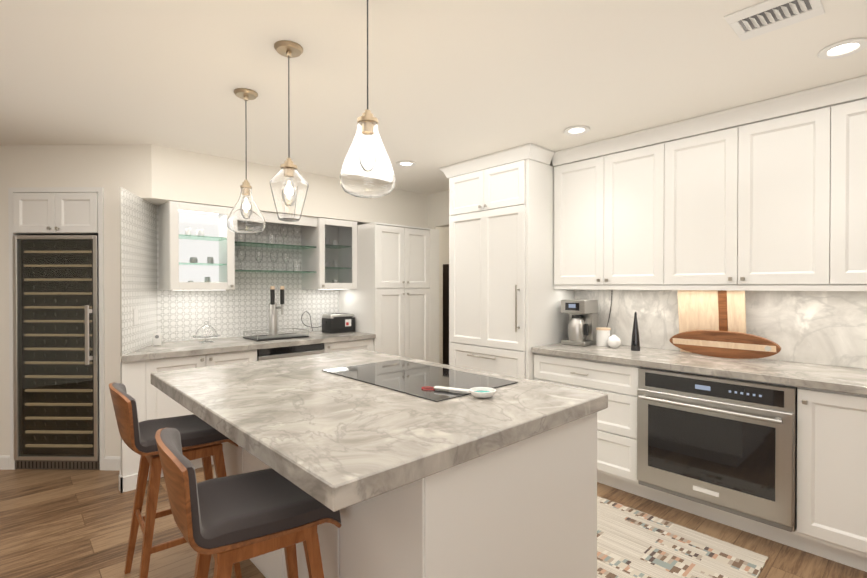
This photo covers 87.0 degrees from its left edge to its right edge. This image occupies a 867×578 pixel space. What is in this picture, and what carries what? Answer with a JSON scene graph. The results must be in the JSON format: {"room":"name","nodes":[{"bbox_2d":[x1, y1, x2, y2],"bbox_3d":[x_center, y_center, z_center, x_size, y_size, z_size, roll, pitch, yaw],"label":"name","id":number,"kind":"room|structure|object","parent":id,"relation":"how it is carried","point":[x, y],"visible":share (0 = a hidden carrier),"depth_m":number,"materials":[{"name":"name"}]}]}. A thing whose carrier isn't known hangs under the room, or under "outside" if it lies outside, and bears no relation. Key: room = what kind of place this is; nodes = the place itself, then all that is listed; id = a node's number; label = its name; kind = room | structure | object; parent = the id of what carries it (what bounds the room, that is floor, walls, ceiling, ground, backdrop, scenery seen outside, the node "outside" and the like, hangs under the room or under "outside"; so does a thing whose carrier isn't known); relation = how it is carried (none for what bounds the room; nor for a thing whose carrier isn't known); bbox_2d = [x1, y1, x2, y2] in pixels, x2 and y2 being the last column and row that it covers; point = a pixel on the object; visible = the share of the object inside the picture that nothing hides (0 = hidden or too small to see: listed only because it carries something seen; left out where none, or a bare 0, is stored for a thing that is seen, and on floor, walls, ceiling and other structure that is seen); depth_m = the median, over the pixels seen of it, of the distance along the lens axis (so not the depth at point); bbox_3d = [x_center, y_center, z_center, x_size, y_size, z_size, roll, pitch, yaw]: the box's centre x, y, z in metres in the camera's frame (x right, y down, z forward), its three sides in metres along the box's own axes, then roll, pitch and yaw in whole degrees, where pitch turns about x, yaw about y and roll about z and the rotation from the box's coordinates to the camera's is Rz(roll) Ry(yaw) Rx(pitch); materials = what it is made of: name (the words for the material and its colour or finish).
{"room":"kitchen","nodes":[
{"label":"kitchen","id":0,"kind":"room"},
{"bbox_2d":[0,145,120,456],"bbox_3d":[-5.162,0.138,3.643,4.562,2.440,4.152,0,1,-43],"label":"wall","id":1,"kind":"structure","parent":0,"point":[60,165],"depth_m":3.43,"materials":[{"name":"white paint"}]},
{"bbox_2d":[13,192,97,234],"bbox_3d":[-2.823,-0.573,3.701,0.646,0.306,0.626,0,0,1],"label":"cabinet","id":2,"kind":"object","parent":1,"relation":"attached to","point":[75,213],"visible":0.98,"depth_m":3.42,"materials":[{"name":"white wood"}]},
{"bbox_2d":[8,187,104,469],"bbox_3d":[-2.829,0.299,3.434,0.720,2.120,0.012,0,0,1],"label":"door frame","id":3,"kind":"structure","parent":1,"relation":"attached to","point":[99,190],"depth_m":3.43,"materials":[{"name":"white wood"}]},
{"bbox_2d":[0,456,120,474],"bbox_3d":[-5.135,1.310,3.362,4.230,0.100,4.439,0,1,-43],"label":"baseboard","id":4,"kind":"structure","parent":1,"relation":"attached to","point":[112,463],"depth_m":3.42,"materials":[{"name":"white wood"}]},
{"bbox_2d":[121,144,427,227],"bbox_3d":[-1.274,-0.888,4.436,2.940,0.400,0.370,0,1,-43],"label":"soffit","id":5,"kind":"structure","parent":0,"point":[156,175],"depth_m":3.81,"materials":[{"name":"white paint"}]},
{"bbox_2d":[0,464,866,577],"bbox_3d":[-0.724,1.403,1.398,13.000,0.060,15.000,0,1,-43],"label":"floor","id":6,"kind":"structure","parent":0,"point":[62,523],"depth_m":2.55,"materials":[{"name":"brown wood"}]},
{"bbox_2d":[13,235,99,469],"bbox_3d":[-2.823,0.475,3.704,0.642,1.765,0.675,0,0,1],"label":"wine fridge","id":7,"kind":"object","parent":6,"relation":"on","point":[56,342],"visible":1,"depth_m":3.44,"materials":[{"name":"black glass"}]},
{"bbox_2d":[123,357,182,482],"bbox_3d":[-2.134,0.922,3.460,0.234,0.874,0.646,0,1,-43],"label":"base cabinet","id":8,"kind":"object","parent":6,"relation":"on","point":[152,401],"depth_m":3.16,"materials":[{"name":"white wood"}]},
{"bbox_2d":[122,331,375,361],"bbox_3d":[-1.543,0.461,3.983,2.052,0.040,0.676,0,1,-43],"label":"countertop","id":9,"kind":"structure","parent":8,"relation":"on","point":[189,348],"depth_m":3.68,"materials":[{"name":"stone"}]},
{"bbox_2d":[192,321,219,342],"bbox_3d":[-1.883,0.353,3.793,0.210,0.175,0.210,0,1,-43],"label":"glass dish","id":10,"kind":"object","parent":9,"relation":"on","point":[206,330],"visible":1,"depth_m":3.75,"materials":[{"name":"glass"}]},
{"bbox_2d":[243,286,308,340],"bbox_3d":[-1.417,0.206,4.127,0.480,0.465,0.320,0,1,-43],"label":"tap tower","id":11,"kind":"object","parent":9,"relation":"on","point":[274,307],"visible":1,"depth_m":4.13,"materials":[{"name":"silver metal"}]},
{"bbox_2d":[322,313,354,333],"bbox_3d":[-0.965,0.341,4.626,0.295,0.188,0.190,0,1,-43],"label":"toaster","id":12,"kind":"object","parent":9,"relation":"on","point":[337,323],"visible":1,"depth_m":4.55,"materials":[{"name":"black metal"}]},
{"bbox_2d":[301,311,322,330],"bbox_3d":[-1.208,0.330,4.565,0.129,0.203,0.242,0,1,-43],"label":"power cord","id":13,"kind":"object","parent":12,"relation":"attached to","point":[310,319],"visible":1,"depth_m":4.60,"materials":[{"name":"black plastic"}]},
{"bbox_2d":[257,343,323,360],"bbox_3d":[-1.392,0.866,4.097,0.592,0.767,0.605,0,1,-43],"label":"kegerator","id":14,"kind":"object","parent":8,"relation":"in","point":[285,352],"visible":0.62,"depth_m":3.85,"materials":[{"name":"black metal"}]},
{"bbox_2d":[109,383,241,577],"bbox_3d":[-1.227,0.897,2.158,0.494,0.948,0.418,0,1,-40],"label":"bar stool","id":15,"kind":"object","parent":6,"relation":"on","point":[202,439],"visible":0.75,"depth_m":2.05,"materials":[{"name":"brown wood"}]},
{"bbox_2d":[155,428,340,577],"bbox_3d":[-0.596,0.902,1.458,0.494,0.948,0.418,0,0,-35],"label":"bar stool","id":16,"kind":"object","parent":6,"relation":"on","point":[227,522],"visible":0.96,"depth_m":1.35,"materials":[{"name":"black leather"}]},
{"bbox_2d":[339,222,438,362],"bbox_3d":[-0.472,0.349,4.963,0.868,2.000,0.694,0,1,-43],"label":"pantry cabinet","id":17,"kind":"object","parent":6,"relation":"on","point":[391,301],"visible":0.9,"depth_m":4.66,"materials":[{"name":"white wood"}]},
{"bbox_2d":[214,412,596,577],"bbox_3d":[-0.273,0.933,2.228,0.966,0.870,1.770,0,1,-43],"label":"kitchen island","id":18,"kind":"object","parent":6,"relation":"on","point":[526,508],"visible":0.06,"depth_m":1.51,"materials":[{"name":"white wood"}]},
{"bbox_2d":[151,349,607,511],"bbox_3d":[-0.369,0.467,2.146,1.305,0.060,1.835,0,1,-43],"label":"island countertop","id":19,"kind":"structure","parent":18,"relation":"on","point":[330,441],"depth_m":1.58,"materials":[{"name":"stone"}]},
{"bbox_2d":[322,359,517,401],"bbox_3d":[-0.099,0.433,2.276,0.520,0.005,0.890,0,1,-43],"label":"cooktop","id":20,"kind":"object","parent":19,"relation":"in","point":[407,377],"visible":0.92,"depth_m":2.20,"materials":[{"name":"black glass"}]},
{"bbox_2d":[422,386,495,397],"bbox_3d":[0.108,0.422,1.923,0.166,0.022,0.321,0,1,-43],"label":"spoon rest","id":21,"kind":"object","parent":20,"relation":"on","point":[483,392],"visible":0.96,"depth_m":1.90,"materials":[{"name":"white ceramic"}]},
{"bbox_2d":[443,264,448,364],"bbox_3d":[0.267,0.511,6.123,0.500,1.660,1.400,0,1,-43],"label":"doorway","id":22,"kind":"object","parent":6,"relation":"on","point":[445,314],"depth_m":5.87,"materials":[{"name":"brown"}]},
{"bbox_2d":[439,143,573,379],"bbox_3d":[0.650,0.137,3.985,0.736,2.438,0.975,0,1,-43],"label":"refrigerator cabinet","id":23,"kind":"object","parent":6,"relation":"on","point":[506,315],"depth_m":3.67,"materials":[{"name":"white wood"}]},
{"bbox_2d":[534,353,633,493],"bbox_3d":[1.262,0.922,3.422,0.609,0.874,0.800,0,1,-43],"label":"base cabinet","id":24,"kind":"object","parent":6,"relation":"on","point":[615,423],"depth_m":3.08,"materials":[{"name":"white wood"}]},
{"bbox_2d":[531,343,866,394],"bbox_3d":[2.147,0.471,2.440,0.639,0.040,3.439,0,1,-43],"label":"countertop","id":25,"kind":"structure","parent":24,"relation":"on","point":[833,378],"depth_m":2.69,"materials":[{"name":"stone"}]},
{"bbox_2d":[561,299,597,346],"bbox_3d":[1.167,0.264,3.657,0.225,0.355,0.210,0,1,-43],"label":"coffee maker","id":26,"kind":"object","parent":25,"relation":"on","point":[582,325],"visible":0.94,"depth_m":3.59,"materials":[{"name":"silver metal"}]},
{"bbox_2d":[596,327,610,346],"bbox_3d":[1.320,0.373,3.555,0.108,0.140,0.108,0,1,-43],"label":"canister","id":27,"kind":"object","parent":25,"relation":"on","point":[602,335],"visible":0.92,"depth_m":3.51,"materials":[{"name":"white ceramic"}]},
{"bbox_2d":[607,334,620,347],"bbox_3d":[1.366,0.393,3.461,0.100,0.100,0.100,0,1,-43],"label":"bud vase","id":28,"kind":"object","parent":25,"relation":"on","point":[613,340],"visible":1,"depth_m":3.43,"materials":[{"name":"white ceramic"}]},
{"bbox_2d":[631,312,639,350],"bbox_3d":[1.459,0.303,3.301,0.064,0.282,0.064,0,1,-43],"label":"oil bottle","id":29,"kind":"object","parent":25,"relation":"on","point":[635,342],"visible":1,"depth_m":3.28,"materials":[{"name":"black glass"}]},
{"bbox_2d":[677,290,745,352],"bbox_3d":[1.869,0.224,3.080,0.072,0.444,0.400,0,1,-43],"label":"cutting board","id":30,"kind":"object","parent":25,"relation":"on","point":[720,310],"visible":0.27,"depth_m":3.06,"materials":[{"name":"brown wood"}]},
{"bbox_2d":[669,330,780,358],"bbox_3d":[1.873,0.359,2.976,0.062,0.176,0.630,0,1,-43],"label":"serving board","id":31,"kind":"object","parent":25,"relation":"on","point":[728,344],"visible":1,"depth_m":2.95,"materials":[{"name":"brown wood"}]},
{"bbox_2d":[597,496,767,577],"bbox_3d":[0.743,1.359,2.742,0.820,0.008,1.920,0,1,-43],"label":"rug","id":32,"kind":"object","parent":6,"relation":"on","point":[632,543],"visible":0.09,"depth_m":2.37,"materials":[{"name":"beige fabric"}]},
{"bbox_2d":[634,366,793,545],"bbox_3d":[1.806,0.926,2.834,0.609,0.874,0.803,0,1,-43],"label":"base cabinet","id":33,"kind":"object","parent":6,"relation":"on","point":[775,534],"depth_m":2.72,"materials":[{"name":"white wood"}]},
{"bbox_2d":[637,367,797,531],"bbox_3d":[1.740,0.870,2.775,0.636,0.732,0.792,0,1,-43],"label":"oven","id":34,"kind":"object","parent":33,"relation":"in","point":[726,444],"visible":0.9,"depth_m":2.54,"materials":[{"name":"silver metal"}]},
{"bbox_2d":[790,386,866,571],"bbox_3d":[2.247,0.930,2.357,0.609,0.874,0.503,0,1,-43],"label":"base cabinet","id":35,"kind":"object","parent":6,"relation":"on","point":[831,522],"depth_m":2.24,"materials":[{"name":"white wood"}]},
{"bbox_2d":[0,0,866,194],"bbox_3d":[-0.724,-1.107,1.381,13.000,0.080,15.000,0,1,-43],"label":"ceiling","id":36,"kind":"structure","parent":0,"point":[450,82],"depth_m":2.25,"materials":[{"name":"white paint"}]},
{"bbox_2d":[226,88,265,233],"bbox_3d":[-1.027,-0.689,2.507,0.202,0.770,0.202,0,1,-43],"label":"pendant light","id":37,"kind":"object","parent":36,"relation":"hanging from","point":[245,216],"visible":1,"depth_m":2.46,"materials":[{"name":"clear glass"}]},
{"bbox_2d":[270,40,308,221],"bbox_3d":[-0.642,-0.687,2.032,0.176,0.768,0.176,0,1,-43],"label":"pendant light","id":38,"kind":"object","parent":36,"relation":"hanging from","point":[289,185],"visible":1,"depth_m":1.99,"materials":[{"name":"clear glass"}]},
{"bbox_2d":[340,0,394,197],"bbox_3d":[-0.228,-0.694,1.584,0.192,0.748,0.192,0,1,-43],"label":"pendant light","id":39,"kind":"object","parent":36,"relation":"hanging from","point":[367,171],"visible":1,"depth_m":1.53,"materials":[{"name":"clear glass"}]},
{"bbox_2d":[396,161,415,166],"bbox_3d":[-0.235,-1.079,3.945,0.176,0.010,0.176,0,1,-43],"label":"recessed light","id":40,"kind":"object","parent":36,"relation":"in","point":[406,163],"visible":0.98,"depth_m":3.94,"materials":[{"name":"white"}]},
{"bbox_2d":[563,126,589,134],"bbox_3d":[0.970,-1.073,3.098,0.176,0.010,0.176,0,1,-43],"label":"recessed light","id":41,"kind":"object","parent":36,"relation":"in","point":[576,130],"visible":1,"depth_m":3.10,"materials":[{"name":"white"}]},
{"bbox_2d":[724,0,824,40],"bbox_3d":[1.324,-1.061,1.778,0.255,0.015,0.275,0,1,-43],"label":"ceiling vent","id":42,"kind":"object","parent":36,"relation":"in","point":[764,17],"visible":1,"depth_m":1.78,"materials":[{"name":"white metal"}]},
{"bbox_2d":[817,38,866,59],"bbox_3d":[1.820,-1.066,2.032,0.176,0.010,0.176,0,1,-43],"label":"recessed light","id":43,"kind":"object","parent":36,"relation":"in","point":[844,48],"visible":0.98,"depth_m":2.03,"materials":[{"name":"white plastic"}]},
{"bbox_2d":[428,190,448,363],"bbox_3d":[3.180,0.150,1.881,0.120,2.440,10.420,0,1,-43],"label":"wall","id":44,"kind":"structure","parent":0,"point":[438,210],"depth_m":5.25,"materials":[{"name":"white paint"}]},
{"bbox_2d":[600,139,659,286],"bbox_3d":[1.523,-0.505,3.330,0.339,0.961,0.429,0,1,-43],"label":"upper cabinet","id":45,"kind":"object","parent":44,"relation":"attached to","point":[629,176],"depth_m":3.23,"materials":[{"name":"white wood"}]},
{"bbox_2d":[660,123,731,286],"bbox_3d":[1.810,-0.503,3.019,0.339,0.961,0.429,0,1,-43],"label":"upper cabinet","id":46,"kind":"object","parent":44,"relation":"attached to","point":[696,168],"depth_m":2.92,"materials":[{"name":"white wood"}]},
{"bbox_2d":[574,289,866,368],"bbox_3d":[2.375,0.215,2.648,0.019,0.468,3.439,0,1,-43],"label":"backsplash","id":47,"kind":"structure","parent":44,"relation":"attached to","point":[822,327],"depth_m":2.85,"materials":[{"name":"stone"}]},
{"bbox_2d":[732,103,823,286],"bbox_3d":[2.097,-0.501,2.709,0.339,0.961,0.430,0,1,-43],"label":"upper cabinet","id":48,"kind":"object","parent":44,"relation":"attached to","point":[768,195],"depth_m":2.61,"materials":[{"name":"white wood"}]},
{"bbox_2d":[824,95,866,286],"bbox_3d":[2.384,-0.499,2.399,0.339,0.961,0.429,0,1,-43],"label":"upper cabinet","id":49,"kind":"object","parent":44,"relation":"attached to","point":[845,120],"depth_m":2.39,"materials":[{"name":"white wood"}]},
{"bbox_2d":[443,227,448,263],"bbox_3d":[-0.094,0.115,6.945,1.950,2.440,0.100,0,1,-43],"label":"wall","id":50,"kind":"structure","parent":0,"point":[445,245],"depth_m":7.12,"materials":[{"name":"white paint"}]},
{"bbox_2d":[553,155,599,286],"bbox_3d":[1.237,-0.507,3.638,0.339,0.961,0.426,0,1,-43],"label":"upper cabinet","id":51,"kind":"object","parent":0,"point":[576,181],"depth_m":3.54,"materials":[{"name":"white wood"}]},
{"bbox_3d":[-1.341,0.130,4.715,2.670,2.440,0.120,0,1,-43],"label":"wall","id":52,"kind":"structure","parent":0,"visible":0},
{"bbox_2d":[158,201,237,290],"bbox_3d":[-1.963,-0.336,3.797,0.485,0.686,0.361,0,1,-43],"label":"upper cabinet","id":53,"kind":"object","parent":52,"relation":"attached to","point":[198,243],"depth_m":3.65,"materials":[{"name":"white wood"}]},
{"bbox_2d":[120,187,338,355],"bbox_3d":[-1.548,-0.122,3.977,2.061,1.123,0.678,0,1,-43],"label":"tile backsplash","id":54,"kind":"structure","parent":52,"relation":"attached to","point":[148,308],"depth_m":4.00,"materials":[{"name":"tile"}]},
{"bbox_2d":[153,333,161,345],"bbox_3d":[-2.160,0.393,3.577,0.060,0.100,0.026,0,0,-18],"label":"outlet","id":55,"kind":"object","parent":54,"relation":"attached to","point":[157,339],"visible":0.98,"depth_m":3.57,"materials":[{"name":"white plastic"}]},
{"bbox_2d":[238,211,325,288],"bbox_3d":[-1.499,-0.339,4.226,0.901,0.686,0.361,0,1,-43],"label":"upper cabinet","id":56,"kind":"object","parent":52,"relation":"attached to","point":[313,230],"depth_m":4.38,"materials":[{"name":"white wood"}]},
{"bbox_2d":[237,227,300,270],"bbox_3d":[-1.547,-0.297,4.195,1.539,0.561,0.072,0,1,-43],"label":"glasses","id":57,"kind":"object","parent":56,"relation":"in","point":[241,255],"visible":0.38,"depth_m":4.23,"materials":[{"name":"clear glass"}]},
{"bbox_2d":[326,218,356,288],"bbox_3d":[-1.054,-0.342,4.638,0.431,0.686,0.361,0,1,-43],"label":"upper cabinet","id":58,"kind":"object","parent":52,"relation":"attached to","point":[341,235],"depth_m":4.53,"materials":[{"name":"white wood"}]}
]}

